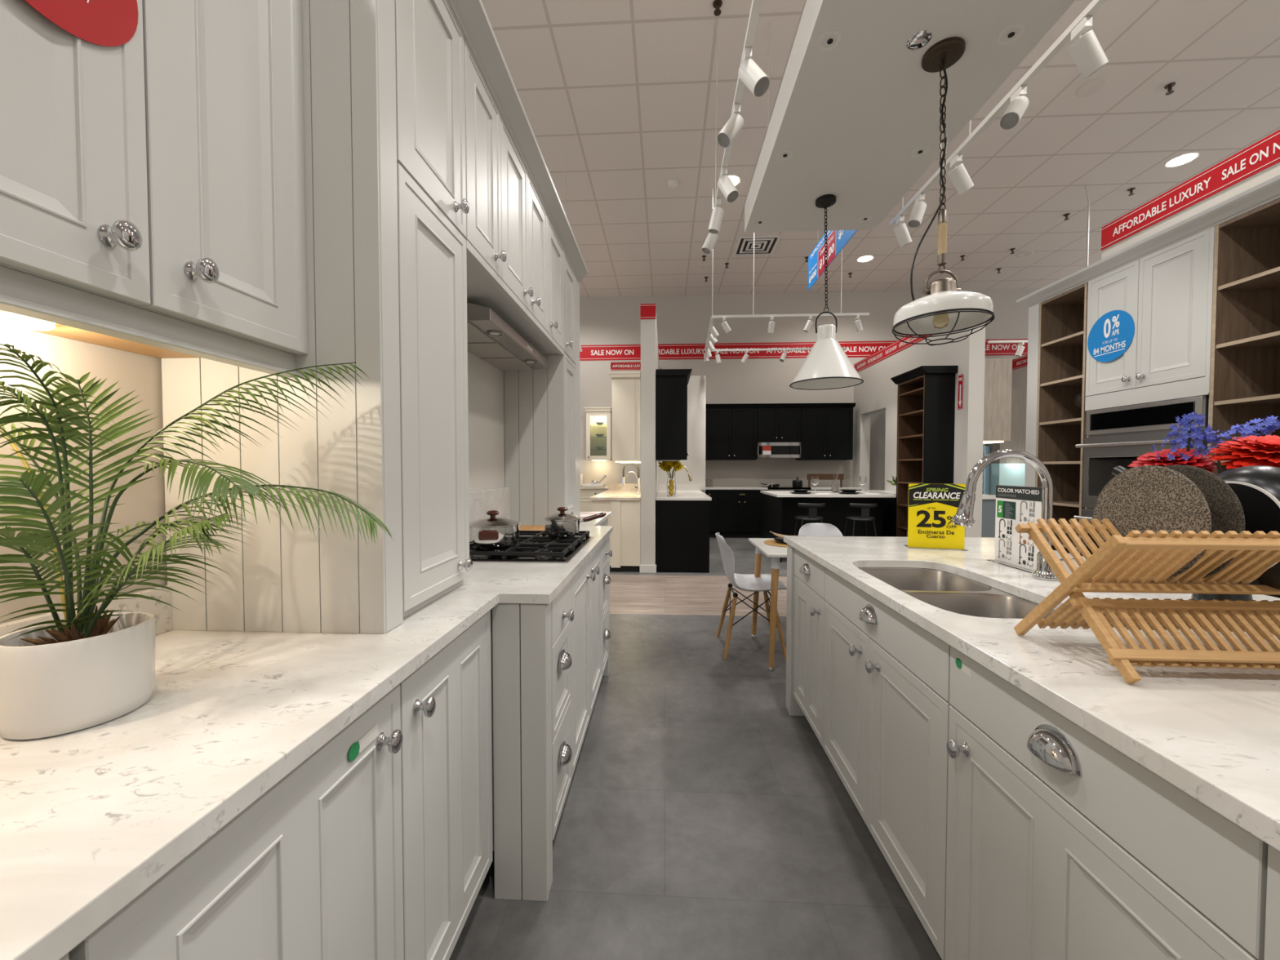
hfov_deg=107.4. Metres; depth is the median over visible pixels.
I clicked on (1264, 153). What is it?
banner
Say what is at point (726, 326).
track spotlight
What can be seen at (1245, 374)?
shelf unit
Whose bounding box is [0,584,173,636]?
backsplash
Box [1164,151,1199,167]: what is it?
recessed light
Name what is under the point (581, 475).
range cooker
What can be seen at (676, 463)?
flower
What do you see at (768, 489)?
range
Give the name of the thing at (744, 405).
crown molding
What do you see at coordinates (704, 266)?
ceiling speaker
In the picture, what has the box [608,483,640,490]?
backsplash
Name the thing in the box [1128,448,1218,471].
flower
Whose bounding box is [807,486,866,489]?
countertop
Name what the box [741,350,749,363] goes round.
track spotlight
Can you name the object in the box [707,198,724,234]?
track spotlight
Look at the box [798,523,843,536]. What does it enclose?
dining chair
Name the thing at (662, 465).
flower
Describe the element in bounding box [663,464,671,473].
flower
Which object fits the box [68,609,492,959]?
base cabinet
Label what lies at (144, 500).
wall
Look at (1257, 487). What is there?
frying pan
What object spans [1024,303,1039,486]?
end panel
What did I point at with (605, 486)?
countertop
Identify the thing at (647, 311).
banner
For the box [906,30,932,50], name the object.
ceiling spotlight
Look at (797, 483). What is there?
cooking pot
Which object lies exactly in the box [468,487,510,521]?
backsplash
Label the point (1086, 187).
wire
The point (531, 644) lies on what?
base cabinet
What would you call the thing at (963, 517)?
tap
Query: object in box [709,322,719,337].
track spotlight
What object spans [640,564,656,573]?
baseboard
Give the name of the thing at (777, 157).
recessed light
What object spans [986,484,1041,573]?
sign
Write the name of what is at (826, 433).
upper cabinet
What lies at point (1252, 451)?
flower
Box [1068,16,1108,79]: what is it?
track spotlight
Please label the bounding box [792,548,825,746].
base cabinet
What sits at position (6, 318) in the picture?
puck light
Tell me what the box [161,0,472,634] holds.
tall cabinet
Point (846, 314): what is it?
track
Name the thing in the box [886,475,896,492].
potted plant
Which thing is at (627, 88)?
ceiling
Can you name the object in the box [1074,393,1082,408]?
wine glass
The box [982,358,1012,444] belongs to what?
upper cabinet
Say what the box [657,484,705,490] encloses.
backsplash
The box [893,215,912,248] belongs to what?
track spotlight
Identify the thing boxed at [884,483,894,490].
backsplash
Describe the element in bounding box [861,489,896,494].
countertop
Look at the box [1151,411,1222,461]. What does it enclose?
flower
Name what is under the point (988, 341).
track
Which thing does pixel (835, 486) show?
carafe
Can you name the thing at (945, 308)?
pendant lamp
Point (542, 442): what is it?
tall cabinet
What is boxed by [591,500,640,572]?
base cabinet
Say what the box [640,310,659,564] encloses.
wall
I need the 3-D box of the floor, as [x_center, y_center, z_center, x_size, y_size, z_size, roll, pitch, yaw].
[1.417,1.206,3.086,14.500,0.001,12.250,0,2,3]
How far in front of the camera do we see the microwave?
8.70 m
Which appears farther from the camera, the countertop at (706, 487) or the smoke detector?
the countertop at (706, 487)
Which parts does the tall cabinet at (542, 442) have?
knob, door, door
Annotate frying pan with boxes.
[1111,465,1279,589]
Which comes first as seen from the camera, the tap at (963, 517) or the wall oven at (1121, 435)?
the tap at (963, 517)
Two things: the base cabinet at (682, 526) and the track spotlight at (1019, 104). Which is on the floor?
the base cabinet at (682, 526)
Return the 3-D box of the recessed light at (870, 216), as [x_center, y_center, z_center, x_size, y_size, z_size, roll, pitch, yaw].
[1.657,-1.938,3.462,0.100,0.034,0.100,0,2,3]
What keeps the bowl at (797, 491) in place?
on the dinner plate at (791, 491)
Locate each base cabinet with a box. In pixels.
[60,952,69,959]
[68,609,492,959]
[485,580,573,901]
[570,543,602,777]
[580,488,608,511]
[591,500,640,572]
[599,518,608,525]
[602,534,612,675]
[656,500,709,573]
[705,489,766,537]
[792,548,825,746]
[810,489,861,490]
[822,567,951,959]
[861,483,896,537]
[944,645,1268,959]
[981,499,995,537]
[1264,844,1279,959]
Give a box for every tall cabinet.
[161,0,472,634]
[503,250,580,526]
[982,388,1026,495]
[1084,226,1214,509]
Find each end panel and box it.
[786,543,804,715]
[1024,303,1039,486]
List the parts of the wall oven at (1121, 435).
display glass, display frame, control panel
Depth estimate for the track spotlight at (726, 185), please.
2.96 m
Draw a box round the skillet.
[759,483,779,487]
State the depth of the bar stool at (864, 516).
6.04 m
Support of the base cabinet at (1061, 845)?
on the floor
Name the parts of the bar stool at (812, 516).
leg, seat, backrest, post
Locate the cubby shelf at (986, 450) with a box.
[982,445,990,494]
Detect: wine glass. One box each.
[811,475,818,493]
[858,476,866,493]
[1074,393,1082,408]
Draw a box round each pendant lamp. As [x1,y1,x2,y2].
[789,194,863,390]
[891,36,995,346]
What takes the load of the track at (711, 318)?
attached to the track at (846, 314)
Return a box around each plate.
[791,491,812,493]
[838,491,860,493]
[1092,465,1211,579]
[1164,464,1245,581]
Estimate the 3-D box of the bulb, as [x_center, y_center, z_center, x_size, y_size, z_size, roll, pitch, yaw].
[1.352,-0.749,2.111,0.064,0.140,0.064,0,2,3]
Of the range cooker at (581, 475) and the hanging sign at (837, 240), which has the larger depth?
the range cooker at (581, 475)
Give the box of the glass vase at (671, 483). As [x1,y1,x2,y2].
[666,473,675,496]
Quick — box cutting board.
[519,524,545,535]
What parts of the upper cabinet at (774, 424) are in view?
door, door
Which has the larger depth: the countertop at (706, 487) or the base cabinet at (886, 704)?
the countertop at (706, 487)
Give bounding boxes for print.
[808,230,843,283]
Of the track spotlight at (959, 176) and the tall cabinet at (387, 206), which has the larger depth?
the track spotlight at (959, 176)
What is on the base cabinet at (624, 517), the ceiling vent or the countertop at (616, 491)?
the countertop at (616, 491)
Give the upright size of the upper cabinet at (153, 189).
1.134 m
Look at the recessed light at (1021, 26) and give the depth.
1.99 m
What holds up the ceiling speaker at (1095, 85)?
attached to the ceiling
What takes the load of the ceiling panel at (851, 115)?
hanging from the wire
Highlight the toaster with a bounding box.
[705,478,712,486]
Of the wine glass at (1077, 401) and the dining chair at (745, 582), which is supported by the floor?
the dining chair at (745, 582)
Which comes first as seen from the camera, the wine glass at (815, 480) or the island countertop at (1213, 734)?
the island countertop at (1213, 734)
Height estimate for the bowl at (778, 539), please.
0.019 m
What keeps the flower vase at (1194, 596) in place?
on the island countertop at (1213, 734)
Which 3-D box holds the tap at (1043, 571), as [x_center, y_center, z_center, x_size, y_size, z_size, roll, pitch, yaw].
[1.338,0.276,1.550,0.066,0.100,0.066,0,2,3]
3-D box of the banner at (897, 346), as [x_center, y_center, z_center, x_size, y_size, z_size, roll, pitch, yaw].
[4.000,-2.074,7.262,0.005,0.185,3.440,0,2,3]
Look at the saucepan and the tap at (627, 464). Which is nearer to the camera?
the saucepan
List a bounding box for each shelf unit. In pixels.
[1035,282,1088,555]
[1207,198,1279,598]
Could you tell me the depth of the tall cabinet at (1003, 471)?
7.10 m
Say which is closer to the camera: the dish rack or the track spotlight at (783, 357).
the dish rack
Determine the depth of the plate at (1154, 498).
0.92 m
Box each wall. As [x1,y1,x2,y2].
[0,324,167,623]
[467,351,505,492]
[579,288,1040,489]
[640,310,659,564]
[657,375,706,493]
[853,323,985,537]
[1011,355,1027,388]
[1101,131,1279,259]
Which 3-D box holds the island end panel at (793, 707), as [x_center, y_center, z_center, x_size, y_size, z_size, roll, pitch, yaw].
[1.307,0.779,2.443,1.052,0.888,0.092,0,2,3]
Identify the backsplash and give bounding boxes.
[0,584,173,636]
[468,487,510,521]
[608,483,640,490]
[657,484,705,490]
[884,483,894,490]
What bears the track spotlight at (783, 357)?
hanging from the track at (843, 348)
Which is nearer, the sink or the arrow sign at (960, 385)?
the sink
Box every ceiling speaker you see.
[699,263,713,269]
[1014,250,1033,257]
[1075,75,1111,97]
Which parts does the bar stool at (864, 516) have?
leg, leg, seat, backrest, post, leg, leg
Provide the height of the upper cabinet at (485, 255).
0.640 m
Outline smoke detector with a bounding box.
[667,179,678,188]
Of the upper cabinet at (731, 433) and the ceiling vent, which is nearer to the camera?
the ceiling vent
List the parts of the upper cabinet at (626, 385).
panel, cornice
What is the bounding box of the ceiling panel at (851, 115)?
[744,0,1075,232]
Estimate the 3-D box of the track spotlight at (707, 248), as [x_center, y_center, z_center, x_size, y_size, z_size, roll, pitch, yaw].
[0.549,-1.887,3.697,0.137,0.216,0.082,0,2,-17]
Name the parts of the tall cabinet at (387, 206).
door, door, knob, knob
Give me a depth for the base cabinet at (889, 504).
6.81 m
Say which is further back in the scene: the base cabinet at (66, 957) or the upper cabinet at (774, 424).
the upper cabinet at (774, 424)
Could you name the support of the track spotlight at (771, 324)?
hanging from the track at (846, 314)
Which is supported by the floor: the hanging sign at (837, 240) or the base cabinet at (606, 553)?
the base cabinet at (606, 553)
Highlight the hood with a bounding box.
[466,302,547,370]
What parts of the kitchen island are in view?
panel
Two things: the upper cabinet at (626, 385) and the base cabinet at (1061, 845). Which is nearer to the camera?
the base cabinet at (1061, 845)
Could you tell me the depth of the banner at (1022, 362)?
8.36 m
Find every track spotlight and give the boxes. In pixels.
[701,232,718,254]
[703,352,708,361]
[705,344,711,357]
[706,337,715,351]
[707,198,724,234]
[707,330,717,344]
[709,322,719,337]
[715,351,720,363]
[716,103,744,148]
[717,167,738,203]
[720,317,731,333]
[737,47,769,97]
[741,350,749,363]
[767,316,774,333]
[779,350,786,362]
[802,315,813,332]
[853,315,862,331]
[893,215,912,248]
[907,193,926,228]
[947,154,973,195]
[999,85,1029,130]
[1014,342,1024,356]
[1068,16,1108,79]
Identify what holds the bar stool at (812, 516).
on the floor
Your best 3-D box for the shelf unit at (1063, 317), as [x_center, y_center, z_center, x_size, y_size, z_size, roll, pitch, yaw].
[3.467,-0.111,3.582,0.539,2.606,0.425,0,2,3]
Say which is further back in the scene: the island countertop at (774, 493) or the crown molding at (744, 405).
the crown molding at (744, 405)
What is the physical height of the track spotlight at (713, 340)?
0.176 m
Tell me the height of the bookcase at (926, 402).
2.545 m
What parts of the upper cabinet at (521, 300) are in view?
door, rail, knob, knob, door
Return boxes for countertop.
[0,487,613,959]
[580,485,608,488]
[589,483,640,500]
[655,484,711,500]
[705,486,768,489]
[760,490,896,497]
[783,535,1279,851]
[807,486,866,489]
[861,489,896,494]
[982,493,995,499]
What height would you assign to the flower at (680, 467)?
0.224 m
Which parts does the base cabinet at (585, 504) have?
door, drawer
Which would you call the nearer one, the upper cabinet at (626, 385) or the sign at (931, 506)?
the sign at (931, 506)
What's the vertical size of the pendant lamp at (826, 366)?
1.258 m
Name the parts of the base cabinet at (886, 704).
door, knob, cup pull, pull plate, knob, drawer, door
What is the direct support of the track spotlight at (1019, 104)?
hanging from the track at (1091, 10)
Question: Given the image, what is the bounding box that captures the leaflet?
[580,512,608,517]
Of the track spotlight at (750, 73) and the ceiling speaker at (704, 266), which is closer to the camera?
the track spotlight at (750, 73)
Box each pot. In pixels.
[0,612,155,739]
[469,510,520,549]
[792,477,802,487]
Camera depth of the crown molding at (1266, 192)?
2.78 m
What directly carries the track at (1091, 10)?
hanging from the ceiling
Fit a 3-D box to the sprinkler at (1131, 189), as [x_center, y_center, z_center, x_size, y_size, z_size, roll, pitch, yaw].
[5.904,-3.461,5.646,0.070,0.064,0.070,0,2,3]
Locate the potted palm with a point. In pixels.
(58, 677)
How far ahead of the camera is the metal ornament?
8.90 m
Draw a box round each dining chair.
[715,532,786,660]
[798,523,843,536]
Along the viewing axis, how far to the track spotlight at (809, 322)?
5.58 m
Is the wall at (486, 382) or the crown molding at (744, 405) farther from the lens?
the crown molding at (744, 405)
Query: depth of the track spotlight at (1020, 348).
6.22 m
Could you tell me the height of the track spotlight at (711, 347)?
0.180 m
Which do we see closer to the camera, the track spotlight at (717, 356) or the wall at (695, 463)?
the track spotlight at (717, 356)
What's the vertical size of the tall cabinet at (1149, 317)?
2.611 m
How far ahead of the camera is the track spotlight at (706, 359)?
7.13 m
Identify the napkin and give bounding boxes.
[769,531,805,537]
[862,493,880,494]
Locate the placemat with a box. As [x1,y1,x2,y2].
[764,538,786,546]
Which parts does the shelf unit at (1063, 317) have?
shelf, shelf, shelf, shelf, shelf, shelf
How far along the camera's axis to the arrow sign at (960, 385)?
5.74 m
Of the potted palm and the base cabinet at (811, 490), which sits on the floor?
the base cabinet at (811, 490)
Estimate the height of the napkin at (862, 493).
0.004 m
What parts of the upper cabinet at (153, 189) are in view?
door, knob, light rail, knob, door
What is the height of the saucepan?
0.138 m
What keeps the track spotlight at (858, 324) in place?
hanging from the track at (846, 314)
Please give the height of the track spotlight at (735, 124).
0.211 m
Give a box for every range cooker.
[580,474,582,486]
[761,485,810,490]
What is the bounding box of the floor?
[448,537,942,959]
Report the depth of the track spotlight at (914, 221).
3.25 m
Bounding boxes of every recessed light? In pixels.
[728,174,740,186]
[752,218,766,226]
[775,149,793,160]
[817,30,841,51]
[856,255,874,262]
[857,215,872,222]
[909,146,929,157]
[995,23,1025,44]
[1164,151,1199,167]
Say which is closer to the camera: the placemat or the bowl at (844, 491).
the placemat
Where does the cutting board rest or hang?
on the countertop at (91, 818)
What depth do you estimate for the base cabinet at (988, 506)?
5.98 m
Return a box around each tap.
[622,462,640,494]
[671,466,692,481]
[951,448,1074,581]
[1032,551,1057,581]
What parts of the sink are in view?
bowl, bowl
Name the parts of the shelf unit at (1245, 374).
shelf, shelf, shelf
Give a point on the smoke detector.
(673, 184)
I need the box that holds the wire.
[1084,186,1089,266]
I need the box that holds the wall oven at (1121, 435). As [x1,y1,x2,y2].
[1073,395,1208,555]
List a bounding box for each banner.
[579,338,1027,360]
[610,361,640,370]
[640,303,655,319]
[853,334,932,372]
[1012,355,1027,369]
[1101,129,1279,250]
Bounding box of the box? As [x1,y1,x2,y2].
[582,484,604,487]
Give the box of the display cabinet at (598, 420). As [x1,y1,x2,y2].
[583,407,612,461]
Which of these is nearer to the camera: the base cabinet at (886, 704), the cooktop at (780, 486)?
the base cabinet at (886, 704)
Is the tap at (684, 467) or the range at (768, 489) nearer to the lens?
the tap at (684, 467)
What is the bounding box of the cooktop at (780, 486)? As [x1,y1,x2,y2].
[761,485,810,488]
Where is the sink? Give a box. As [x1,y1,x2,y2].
[857,567,1054,618]
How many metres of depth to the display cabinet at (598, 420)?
8.92 m
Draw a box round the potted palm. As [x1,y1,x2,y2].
[0,343,393,739]
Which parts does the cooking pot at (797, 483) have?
pot, lid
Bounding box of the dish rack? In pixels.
[1013,518,1279,683]
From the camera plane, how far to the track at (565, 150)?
4.96 m
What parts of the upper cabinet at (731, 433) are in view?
door, door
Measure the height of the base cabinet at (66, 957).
0.888 m
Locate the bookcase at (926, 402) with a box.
[890,365,957,537]
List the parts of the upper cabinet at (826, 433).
door, door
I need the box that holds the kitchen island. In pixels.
[761,493,883,562]
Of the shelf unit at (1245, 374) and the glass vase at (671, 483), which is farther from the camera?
the glass vase at (671, 483)
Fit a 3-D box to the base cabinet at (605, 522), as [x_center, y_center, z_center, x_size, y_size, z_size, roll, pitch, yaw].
[-0.593,0.751,3.468,0.683,0.888,0.920,0,2,3]
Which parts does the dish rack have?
rail, leg, leg, rail, rail, rail, rail, rail, rail, rail, leg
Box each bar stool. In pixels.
[793,502,825,535]
[843,502,877,536]
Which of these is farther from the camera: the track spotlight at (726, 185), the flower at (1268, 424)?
the track spotlight at (726, 185)
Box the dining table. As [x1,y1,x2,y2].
[748,537,786,671]
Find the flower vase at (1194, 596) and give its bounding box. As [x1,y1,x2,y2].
[1191,593,1253,600]
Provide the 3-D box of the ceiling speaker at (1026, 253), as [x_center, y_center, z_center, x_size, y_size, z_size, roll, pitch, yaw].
[6.016,-3.535,7.357,0.230,0.008,0.230,0,2,3]
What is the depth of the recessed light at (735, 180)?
5.45 m
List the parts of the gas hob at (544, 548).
burner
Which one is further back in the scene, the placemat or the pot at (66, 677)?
the placemat
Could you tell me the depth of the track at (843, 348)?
7.22 m
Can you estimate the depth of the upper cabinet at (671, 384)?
5.72 m
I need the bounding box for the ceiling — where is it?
[481,0,1279,297]
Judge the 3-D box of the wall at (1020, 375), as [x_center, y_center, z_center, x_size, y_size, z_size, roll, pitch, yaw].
[6.811,-0.546,7.856,0.150,3.250,2.050,0,2,3]
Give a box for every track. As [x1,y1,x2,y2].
[564,150,580,340]
[704,316,713,351]
[710,346,846,351]
[711,187,869,318]
[714,0,761,207]
[889,0,1107,226]
[987,339,1027,343]
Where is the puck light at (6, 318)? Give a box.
[0,311,55,330]
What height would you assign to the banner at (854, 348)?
0.300 m
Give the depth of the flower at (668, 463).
5.88 m
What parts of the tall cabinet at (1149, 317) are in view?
door, knob, knob, door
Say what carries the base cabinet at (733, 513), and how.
on the floor
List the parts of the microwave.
trim, door glass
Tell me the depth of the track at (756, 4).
2.38 m
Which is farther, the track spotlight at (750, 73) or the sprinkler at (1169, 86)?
the sprinkler at (1169, 86)
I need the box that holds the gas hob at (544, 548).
[469,530,594,563]
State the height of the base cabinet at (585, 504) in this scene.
0.885 m
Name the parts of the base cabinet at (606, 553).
drawer, drawer, drawer, cup pull, cup pull, knob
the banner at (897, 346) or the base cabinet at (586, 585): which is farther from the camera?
the banner at (897, 346)
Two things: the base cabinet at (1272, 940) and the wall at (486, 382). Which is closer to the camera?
the base cabinet at (1272, 940)
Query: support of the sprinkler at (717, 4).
attached to the ceiling
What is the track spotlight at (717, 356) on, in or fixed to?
hanging from the track at (843, 348)
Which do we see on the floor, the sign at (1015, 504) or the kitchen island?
the kitchen island
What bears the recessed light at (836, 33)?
attached to the ceiling panel at (851, 115)
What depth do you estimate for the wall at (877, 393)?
6.25 m
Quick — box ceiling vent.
[733,235,781,255]
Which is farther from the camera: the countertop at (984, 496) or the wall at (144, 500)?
the countertop at (984, 496)
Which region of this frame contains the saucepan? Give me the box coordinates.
[543,506,606,537]
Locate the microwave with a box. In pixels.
[756,442,801,458]
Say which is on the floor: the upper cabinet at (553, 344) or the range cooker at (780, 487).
the range cooker at (780, 487)
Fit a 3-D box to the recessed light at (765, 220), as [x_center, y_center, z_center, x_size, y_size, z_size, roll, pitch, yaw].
[0.894,-1.940,3.512,0.100,0.034,0.100,0,2,3]
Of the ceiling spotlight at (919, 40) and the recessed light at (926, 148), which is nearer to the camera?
the ceiling spotlight at (919, 40)
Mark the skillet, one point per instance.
(766, 485)
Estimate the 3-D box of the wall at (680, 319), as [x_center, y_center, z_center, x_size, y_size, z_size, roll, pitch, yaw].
[1.752,-1.272,9.213,14.500,4.630,0.150,0,2,3]
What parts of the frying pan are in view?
handle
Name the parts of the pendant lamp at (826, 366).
chain, lamp shade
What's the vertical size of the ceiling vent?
0.018 m
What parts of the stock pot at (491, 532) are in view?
handle, lid knob, lid, pot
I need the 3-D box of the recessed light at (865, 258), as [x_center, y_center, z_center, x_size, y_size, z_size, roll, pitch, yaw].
[3.607,-3.540,7.525,0.254,0.006,0.254,0,2,3]
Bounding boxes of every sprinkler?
[712,0,722,16]
[1062,213,1070,220]
[1127,187,1135,195]
[1164,82,1175,95]
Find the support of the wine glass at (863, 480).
on the island countertop at (774, 493)
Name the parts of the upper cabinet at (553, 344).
rail, knob, door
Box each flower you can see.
[658,461,667,473]
[663,461,674,472]
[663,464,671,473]
[671,461,679,473]
[673,461,683,473]
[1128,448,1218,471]
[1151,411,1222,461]
[1198,415,1279,473]
[1208,435,1279,469]
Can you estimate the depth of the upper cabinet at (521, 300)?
2.03 m
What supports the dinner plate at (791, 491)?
on the island countertop at (774, 493)
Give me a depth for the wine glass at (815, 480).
6.62 m
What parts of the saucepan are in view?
lid, lid knob, handle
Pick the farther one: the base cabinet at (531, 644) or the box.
the box
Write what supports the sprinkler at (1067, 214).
attached to the ceiling
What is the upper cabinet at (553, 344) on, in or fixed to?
attached to the wall at (144, 500)
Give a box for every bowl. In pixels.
[773,537,785,542]
[792,488,808,493]
[841,488,857,493]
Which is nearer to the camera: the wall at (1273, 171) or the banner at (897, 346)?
the wall at (1273, 171)
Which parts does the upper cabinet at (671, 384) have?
light rail, cornice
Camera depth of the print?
4.62 m
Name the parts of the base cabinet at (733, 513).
drawer, door, door, drawer, door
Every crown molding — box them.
[448,0,587,282]
[706,403,855,408]
[1016,174,1279,310]
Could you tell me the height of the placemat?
0.008 m
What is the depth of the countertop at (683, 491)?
6.62 m
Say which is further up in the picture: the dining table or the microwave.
the microwave
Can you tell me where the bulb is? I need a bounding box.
[932,311,949,328]
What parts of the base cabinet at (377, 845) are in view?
door, knob, knob, door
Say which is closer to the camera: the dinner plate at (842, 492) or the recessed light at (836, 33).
the recessed light at (836, 33)
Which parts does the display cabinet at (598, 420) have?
cornice, glass pane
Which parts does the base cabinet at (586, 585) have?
door, knob, knob, door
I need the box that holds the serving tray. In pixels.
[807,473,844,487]
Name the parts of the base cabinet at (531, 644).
panel, drawer, drawer, drawer, pull plate, pull plate, cup pull, cup pull, knob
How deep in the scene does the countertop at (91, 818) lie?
0.62 m
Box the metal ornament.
[590,474,607,484]
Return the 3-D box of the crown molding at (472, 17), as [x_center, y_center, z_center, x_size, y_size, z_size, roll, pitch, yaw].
[-0.510,-1.420,2.149,0.145,0.084,2.430,0,2,3]
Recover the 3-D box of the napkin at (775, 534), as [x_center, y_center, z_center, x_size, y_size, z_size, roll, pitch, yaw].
[1.066,0.391,3.319,0.260,0.043,0.180,0,2,3]
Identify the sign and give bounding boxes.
[808,230,857,290]
[903,482,968,551]
[957,373,963,409]
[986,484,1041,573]
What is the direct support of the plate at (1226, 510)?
in the dish rack
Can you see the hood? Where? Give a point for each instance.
(491, 339)
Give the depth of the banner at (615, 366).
5.74 m
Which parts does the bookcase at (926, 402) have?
panel, shelf, shelf, shelf, cornice, panel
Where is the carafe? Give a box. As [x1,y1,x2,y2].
[831,474,839,493]
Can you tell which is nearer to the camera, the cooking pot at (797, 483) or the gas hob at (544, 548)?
the gas hob at (544, 548)
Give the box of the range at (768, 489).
[766,488,810,490]
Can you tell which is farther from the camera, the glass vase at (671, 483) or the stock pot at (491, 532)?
the glass vase at (671, 483)
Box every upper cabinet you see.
[0,0,307,377]
[464,37,506,286]
[466,113,547,337]
[521,213,564,355]
[608,371,640,462]
[655,368,692,462]
[705,408,757,460]
[756,407,801,442]
[795,407,853,460]
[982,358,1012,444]
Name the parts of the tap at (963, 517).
lever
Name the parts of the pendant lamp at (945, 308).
power cord, chain, lamp shade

